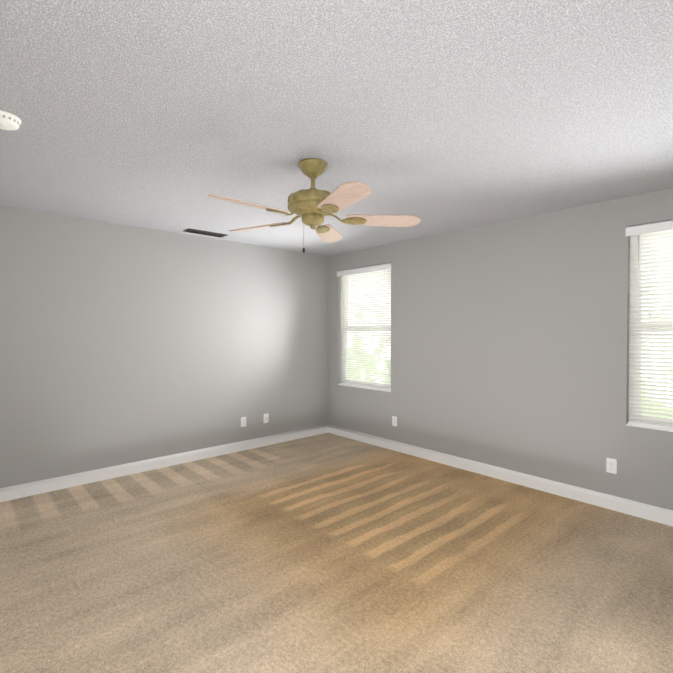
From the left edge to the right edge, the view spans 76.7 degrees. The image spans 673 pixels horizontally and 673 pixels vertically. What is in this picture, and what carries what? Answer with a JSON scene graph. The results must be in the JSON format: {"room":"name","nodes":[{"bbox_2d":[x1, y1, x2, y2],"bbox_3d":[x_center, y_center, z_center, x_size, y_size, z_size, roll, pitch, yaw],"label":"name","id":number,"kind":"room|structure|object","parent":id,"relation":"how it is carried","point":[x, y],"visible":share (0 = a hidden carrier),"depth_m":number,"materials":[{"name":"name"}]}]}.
{"room":"empty bedroom","nodes":[
{"label":"empty bedroom","id":0,"kind":"room"},
{"bbox_2d":[0,206,327,487],"bbox_3d":[-1.914,0.132,4.375,4.700,2.440,0.150,-1,1,-42],"label":"wall","id":1,"kind":"structure","parent":0,"point":[120,344],"depth_m":4.25,"materials":[{"name":"grey paint"}]},
{"bbox_2d":[0,424,327,501],"bbox_3d":[-1.803,1.296,4.381,4.550,0.112,0.014,-1,1,-42],"label":"baseboard","id":2,"kind":"structure","parent":1,"relation":"attached to","point":[43,486],"depth_m":4.26,"materials":[{"name":"white wood"}]},
{"bbox_2d":[241,417,245,426],"bbox_3d":[-1.095,1.008,5.018,0.070,0.115,0.009,-1,1,-42],"label":"electrical outlet","id":3,"kind":"object","parent":1,"relation":"attached to","point":[243,421],"visible":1,"depth_m":5.01,"materials":[{"name":"white plastic"}]},
{"bbox_2d":[263,413,268,422],"bbox_3d":[-0.863,1.005,5.223,0.070,0.115,0.016,-1,1,-42],"label":"outlet","id":4,"kind":"object","parent":1,"relation":"attached to","point":[266,418],"visible":1,"depth_m":5.22,"materials":[{"name":"white plastic"}]},
{"bbox_2d":[0,433,672,672],"bbox_3d":[-0.151,1.438,2.549,4.850,0.120,5.250,-1,1,-42],"label":"floor","id":5,"kind":"structure","parent":0,"point":[326,553],"depth_m":2.47,"materials":[{"name":"carpet"}]},
{"bbox_2d":[0,0,672,255],"bbox_3d":[-0.151,-1.121,2.513,4.850,0.120,5.250,-1,1,-42],"label":"ceiling","id":6,"kind":"structure","parent":0,"point":[436,117],"depth_m":1.97,"materials":[{"name":"white paint"}]},
{"bbox_2d":[0,110,20,129],"bbox_3d":[-1.599,-1.030,2.037,0.144,0.050,0.144,-1,1,-42],"label":"smoke detector","id":7,"kind":"object","parent":6,"relation":"attached to","point":[9,121],"visible":1,"depth_m":2.02,"materials":[{"name":"white plastic"}]},
{"bbox_2d":[183,228,226,237],"bbox_3d":[-1.385,-1.083,4.457,0.462,0.036,0.150,-1,1,-42],"label":"ceiling vent","id":8,"kind":"object","parent":6,"relation":"in","point":[189,230],"visible":0.98,"depth_m":4.44,"materials":[{"name":"brown metal"}]},
{"bbox_2d":[208,158,420,252],"bbox_3d":[-0.190,-0.792,2.583,1.241,0.540,1.299,-1,1,-42],"label":"ceiling fan","id":9,"kind":"object","parent":6,"relation":"hanging from","point":[312,206],"visible":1,"depth_m":2.55,"materials":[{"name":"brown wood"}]},
{"bbox_2d":[328,188,672,509],"bbox_3d":[1.595,0.136,4.104,0.150,2.440,5.250,-1,1,-42],"label":"wall","id":10,"kind":"structure","parent":0,"point":[510,343],"depth_m":3.89,"materials":[{"name":"grey paint"}]},
{"bbox_2d":[337,263,391,391],"bbox_3d":[0.379,-0.109,5.428,0.149,1.532,0.954,-1,1,-42],"label":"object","id":11,"kind":"structure","parent":10,"relation":"in","point":[381,271],"depth_m":5.40,"materials":[{"name":"white plastic"}]},
{"bbox_2d":[392,416,396,425],"bbox_3d":[0.682,0.998,5.010,0.009,0.115,0.070,-1,1,-42],"label":"electrical outlet","id":12,"kind":"object","parent":10,"relation":"attached to","point":[394,420],"visible":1,"depth_m":5.01,"materials":[{"name":"white plastic"}]},
{"bbox_2d":[328,424,672,525],"bbox_3d":[1.534,1.301,4.065,0.014,0.112,4.950,-1,1,-42],"label":"baseboard","id":13,"kind":"structure","parent":10,"relation":"attached to","point":[636,509],"depth_m":3.84,"materials":[{"name":"white wood"}]},
{"bbox_2d":[606,458,616,473],"bbox_3d":[2.171,1.022,3.357,0.009,0.115,0.070,-1,1,-42],"label":"electrical outlet","id":14,"kind":"object","parent":10,"relation":"attached to","point":[611,465],"visible":1,"depth_m":3.35,"materials":[{"name":"white plastic"}]},
{"bbox_2d":[626,219,672,431],"bbox_3d":[2.595,-0.074,2.969,0.149,1.532,0.954,-1,1,-42],"label":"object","id":15,"kind":"structure","parent":10,"relation":"in","point":[640,262],"depth_m":3.19,"materials":[{"name":"white plastic"}]},
{"label":"outside","id":16,"kind":"structure","parent":0,"visible":0},
{"bbox_2d":[349,235,672,418],"bbox_3d":[3.190,-0.164,5.503,0.001,9.000,13.000,-1,1,-42],"label":"window blinds","id":17,"kind":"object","parent":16,"point":[642,348],"depth_m":5.01,"materials":[{"name":"white plastic"}]}
]}

